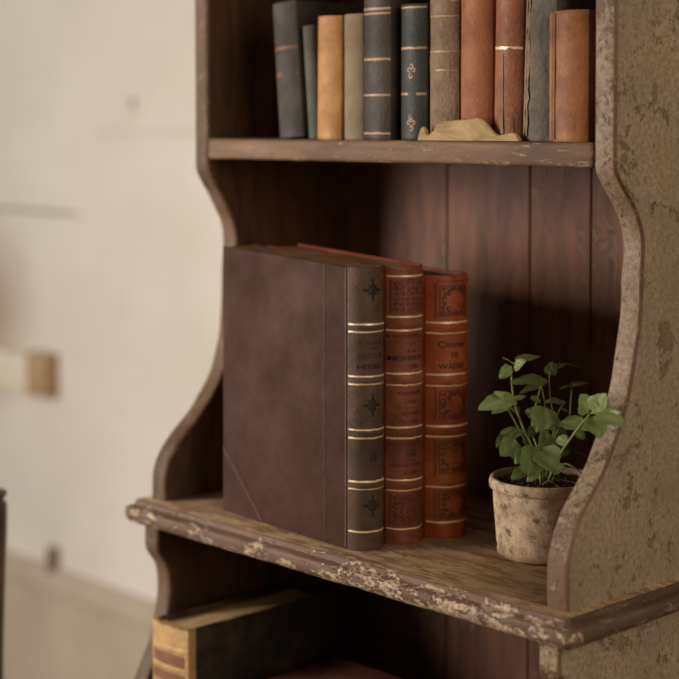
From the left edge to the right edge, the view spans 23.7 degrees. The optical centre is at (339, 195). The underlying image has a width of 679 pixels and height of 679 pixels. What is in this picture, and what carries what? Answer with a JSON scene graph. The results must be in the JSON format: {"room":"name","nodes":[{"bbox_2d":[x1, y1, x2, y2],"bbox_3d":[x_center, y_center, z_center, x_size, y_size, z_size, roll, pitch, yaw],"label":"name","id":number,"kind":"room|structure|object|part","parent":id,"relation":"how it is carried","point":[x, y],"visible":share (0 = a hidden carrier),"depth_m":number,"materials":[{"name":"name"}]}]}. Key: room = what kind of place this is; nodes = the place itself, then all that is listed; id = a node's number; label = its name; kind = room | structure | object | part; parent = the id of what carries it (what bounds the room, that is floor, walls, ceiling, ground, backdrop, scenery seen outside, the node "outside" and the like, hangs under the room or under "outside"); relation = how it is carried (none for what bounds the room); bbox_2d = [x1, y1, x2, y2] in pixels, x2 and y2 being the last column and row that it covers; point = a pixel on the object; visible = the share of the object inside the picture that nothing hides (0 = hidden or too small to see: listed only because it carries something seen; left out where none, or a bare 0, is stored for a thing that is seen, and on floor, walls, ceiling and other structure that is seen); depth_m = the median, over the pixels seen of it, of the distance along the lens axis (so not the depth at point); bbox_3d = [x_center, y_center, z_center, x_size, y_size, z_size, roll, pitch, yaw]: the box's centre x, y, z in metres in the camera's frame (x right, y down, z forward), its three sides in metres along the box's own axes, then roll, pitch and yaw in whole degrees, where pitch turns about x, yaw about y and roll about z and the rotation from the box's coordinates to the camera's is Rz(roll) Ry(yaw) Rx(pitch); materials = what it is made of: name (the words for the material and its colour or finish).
{"room":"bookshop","nodes":[
{"label":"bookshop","id":0,"kind":"room"},
{"bbox_2d":[0,0,222,600],"bbox_3d":[-0.010,-0.308,2.709,0.120,2.700,6.500,-2,3,-43],"label":"wall","id":1,"kind":"structure","parent":0,"point":[111,232],"depth_m":3.12,"materials":[{"name":"paint"}]},
{"bbox_2d":[0,346,57,397],"bbox_3d":[-0.871,0.344,3.528,0.040,0.088,0.868,-2,3,-43],"label":"wall shelf","id":2,"kind":"object","parent":1,"relation":"attached to","point":[35,373],"visible":1,"depth_m":3.24,"materials":[{"name":"brown wood"}]},
{"bbox_2d":[3,549,155,678],"bbox_3d":[-0.064,0.905,2.710,0.030,0.274,6.500,-2,3,-43],"label":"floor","id":3,"kind":"structure","parent":1,"relation":"attached to","point":[62,623],"depth_m":3.19,"materials":[{"name":"beige"}]},
{"bbox_2d":[46,545,57,571],"bbox_3d":[-0.575,0.727,3.243,0.020,0.050,0.018,-2,3,-43],"label":"wooden peg","id":4,"kind":"object","parent":3,"relation":"on","point":[51,551],"visible":1,"depth_m":3.24,"materials":[{"name":"brown wood"}]},
{"bbox_3d":[-1.593,1.136,1.265,4.490,0.060,6.500,-2,3,-43],"label":"floor","id":5,"kind":"structure","parent":0,"visible":0},
{"bbox_2d":[0,488,6,678],"bbox_3d":[-0.617,0.691,1.650,0.433,0.798,0.435,-2,3,-43],"label":"wooden chair","id":6,"kind":"object","parent":5,"relation":"on","point":[3,504],"visible":1,"depth_m":1.61,"materials":[{"name":"brown wood"}]},
{"bbox_2d":[125,0,678,678],"bbox_3d":[0.062,0.366,1.448,0.294,1.462,0.549,-2,3,-43],"label":"bookcase","id":7,"kind":"object","parent":5,"relation":"on","point":[568,252],"visible":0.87,"depth_m":1.47,"materials":[{"name":"paint"}]},
{"bbox_3d":[-0.106,0.700,1.640,0.293,0.778,0.022,-2,3,-43],"label":"panel","id":8,"kind":"part","parent":7,"relation":"part of","materials":[{"name":"paint"}]},
{"bbox_2d":[153,581,330,678],"bbox_3d":[-0.094,0.507,1.573,0.186,0.230,0.054,-2,3,-43],"label":"book","id":9,"kind":"object","parent":7,"relation":"on","point":[271,632],"visible":1,"depth_m":1.55,"materials":[{"name":"leather"}]},
{"bbox_3d":[-0.088,-0.031,1.626,0.241,0.640,0.022,-2,3,-43],"label":"panel","id":10,"kind":"part","parent":7,"relation":"part of","materials":[{"name":"paint"}]},
{"bbox_2d":[223,244,383,550],"bbox_3d":[-0.032,0.173,1.443,0.036,0.248,0.198,-2,3,-40],"label":"book","id":11,"kind":"object","parent":7,"relation":"on","point":[303,374],"visible":1,"depth_m":1.42,"materials":[{"name":"leather"}]},
{"bbox_2d":[303,25,317,138],"bbox_3d":[0.009,-0.105,1.512,0.103,0.104,0.022,-2,3,-43],"label":"book","id":12,"kind":"object","parent":7,"relation":"on","point":[310,32],"visible":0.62,"depth_m":1.48,"materials":[{"name":"grey fabric"}]},
{"bbox_2d":[273,0,363,138],"bbox_3d":[-0.010,-0.118,1.534,0.116,0.128,0.042,-2,3,-43],"label":"book","id":13,"kind":"object","parent":7,"relation":"on","point":[290,17],"visible":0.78,"depth_m":1.49,"materials":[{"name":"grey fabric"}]},
{"bbox_2d":[318,15,344,139],"bbox_3d":[0.027,-0.108,1.490,0.112,0.111,0.031,-2,4,-43],"label":"book","id":14,"kind":"object","parent":7,"relation":"on","point":[331,29],"visible":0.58,"depth_m":1.45,"materials":[{"name":"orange leather"}]},
{"bbox_2d":[267,243,422,544],"bbox_3d":[0.005,0.173,1.457,0.042,0.248,0.185,-2,3,-40],"label":"book","id":15,"kind":"object","parent":7,"relation":"on","point":[402,280],"visible":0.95,"depth_m":1.39,"materials":[{"name":"leather"}]},
{"bbox_2d":[345,13,363,139],"bbox_3d":[0.048,-0.107,1.466,0.105,0.111,0.024,-2,3,-43],"label":"book","id":16,"kind":"object","parent":7,"relation":"on","point":[354,23],"visible":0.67,"depth_m":1.43,"materials":[{"name":"grey fabric"}]},
{"bbox_2d":[364,0,430,139],"bbox_3d":[0.073,-0.125,1.445,0.120,0.150,0.033,-2,3,-43],"label":"book","id":17,"kind":"object","parent":7,"relation":"on","point":[382,18],"visible":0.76,"depth_m":1.40,"materials":[{"name":"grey leather"}]},
{"bbox_2d":[401,3,429,139],"bbox_3d":[0.102,-0.107,1.420,0.116,0.116,0.030,-2,3,-43],"label":"book","id":18,"kind":"object","parent":7,"relation":"on","point":[415,87],"visible":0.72,"depth_m":1.38,"materials":[{"name":"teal leather"}]},
{"bbox_2d":[422,266,467,538],"bbox_3d":[0.046,0.178,1.479,0.046,0.236,0.185,-2,3,-40],"label":"book","id":19,"kind":"object","parent":7,"relation":"on","point":[445,321],"visible":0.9,"depth_m":1.41,"materials":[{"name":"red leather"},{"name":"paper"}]},
{"bbox_2d":[430,0,460,140],"bbox_3d":[0.125,-0.127,1.397,0.119,0.158,0.033,-2,3,-43],"label":"book","id":20,"kind":"object","parent":7,"relation":"on","point":[445,15],"visible":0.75,"depth_m":1.35,"materials":[{"name":"leather"}]},
{"bbox_2d":[418,118,521,140],"bbox_3d":[0.106,-0.054,1.330,0.006,0.018,0.110,-2,3,-43],"label":"scrap","id":21,"kind":"object","parent":7,"relation":"on","point":[477,129],"visible":1,"depth_m":1.33,"materials":[{"name":"beige paper"}]},
{"bbox_2d":[461,0,495,129],"bbox_3d":[0.150,-0.127,1.371,0.118,0.160,0.035,-2,3,-43],"label":"book","id":22,"kind":"object","parent":7,"relation":"on","point":[478,17],"visible":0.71,"depth_m":1.33,"materials":[{"name":"orange leather"}]},
{"bbox_2d":[494,0,527,140],"bbox_3d":[0.175,-0.122,1.344,0.118,0.152,0.030,-2,4,-43],"label":"book","id":23,"kind":"object","parent":7,"relation":"on","point":[510,14],"visible":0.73,"depth_m":1.30,"materials":[{"name":"orange leather"}]},
{"bbox_2d":[478,354,624,565],"bbox_3d":[0.165,0.219,1.310,0.105,0.168,0.201,0,2,1],"label":"potted plant","id":24,"kind":"object","parent":7,"relation":"on","point":[529,498],"visible":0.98,"depth_m":1.33,"materials":[{"name":"green plant"}]},
{"bbox_3d":[0.153,0.206,1.346,0.038,0.069,0.014,-2,3,-43],"label":"stem","id":25,"kind":"part","parent":24,"relation":"part of","materials":[{"name":"green plant"}]},
{"bbox_3d":[0.157,0.191,1.349,0.025,0.099,0.019,-2,3,-43],"label":"stem","id":26,"kind":"part","parent":24,"relation":"part of","materials":[{"name":"green plant"}]},
{"bbox_3d":[0.172,0.268,1.359,0.093,0.066,0.092,-2,3,-43],"label":"clay pot","id":27,"kind":"part","parent":24,"relation":"part of","materials":[{"name":"beige ceramic"}]},
{"bbox_3d":[0.165,0.197,1.355,0.010,0.082,0.025,0,3,-4],"label":"stem","id":28,"kind":"part","parent":24,"relation":"part of","materials":[{"name":"green plant"}]},
{"bbox_3d":[0.165,0.222,1.325,0.003,0.035,0.021,0,3,8],"label":"stem","id":29,"kind":"part","parent":24,"relation":"part of","materials":[{"name":"green plant"}]},
{"bbox_3d":[0.174,0.199,1.361,0.007,0.081,0.015,0,3,-7],"label":"stem","id":30,"kind":"part","parent":24,"relation":"part of","materials":[{"name":"green plant"}]},
{"bbox_3d":[0.174,0.212,1.343,0.010,0.054,0.022,-1,3,-30],"label":"stem","id":31,"kind":"part","parent":24,"relation":"part of","materials":[{"name":"green plant"}]},
{"bbox_3d":[0.184,0.193,1.381,0.006,0.096,0.040,1,3,27],"label":"stem","id":32,"kind":"part","parent":24,"relation":"part of","materials":[{"name":"green plant"}]},
{"bbox_3d":[0.187,0.201,1.369,0.043,0.076,0.012,-2,3,-43],"label":"stem","id":33,"kind":"part","parent":24,"relation":"part of","materials":[{"name":"green plant"}]},
{"bbox_3d":[0.187,0.232,1.344,0.007,0.021,0.031,-2,3,-43],"label":"stem","id":34,"kind":"part","parent":24,"relation":"part of","materials":[{"name":"green plant"}]},
{"bbox_3d":[0.184,0.203,1.298,0.050,0.076,0.083,-2,3,-43],"label":"stem","id":35,"kind":"part","parent":24,"relation":"part of","materials":[{"name":"green plant"}]},
{"bbox_2d":[523,0,595,140],"bbox_3d":[0.197,-0.123,1.319,0.116,0.157,0.031,-2,5,-43],"label":"book","id":36,"kind":"object","parent":7,"relation":"on","point":[537,44],"visible":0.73,"depth_m":1.28,"materials":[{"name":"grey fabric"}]},
{"bbox_2d":[549,9,595,141],"bbox_3d":[0.192,-0.093,1.268,0.051,0.102,0.036,-2,3,-43],"label":"book","id":37,"kind":"object","parent":7,"relation":"on","point":[572,57],"visible":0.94,"depth_m":1.25,"materials":[{"name":"leather"}]},
{"bbox_3d":[0.230,0.716,1.286,0.293,0.778,0.022,-2,3,-43],"label":"panel","id":38,"kind":"part","parent":7,"relation":"part of","materials":[{"name":"paint"}]},
{"bbox_3d":[0.248,-0.015,1.272,0.242,0.640,0.022,-2,3,-43],"label":"panel","id":39,"kind":"part","parent":7,"relation":"part of","materials":[{"name":"paint"}]},
{"bbox_3d":[0.007,0.598,1.451,0.163,0.058,0.196,-2,3,-44],"label":"flat book","id":40,"kind":"object","parent":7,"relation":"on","visible":0},
{"bbox_3d":[0.005,0.541,1.448,0.163,0.056,0.190,-2,3,-43],"label":"flat book","id":41,"kind":"object","parent":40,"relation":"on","visible":0},
{"bbox_2d":[268,657,400,678],"bbox_3d":[0.006,0.482,1.446,0.163,0.061,0.192,-2,3,-43],"label":"flat book","id":42,"kind":"object","parent":41,"relation":"on","point":[335,668],"visible":1,"depth_m":1.52,"materials":[{"name":"leather"}]}
]}

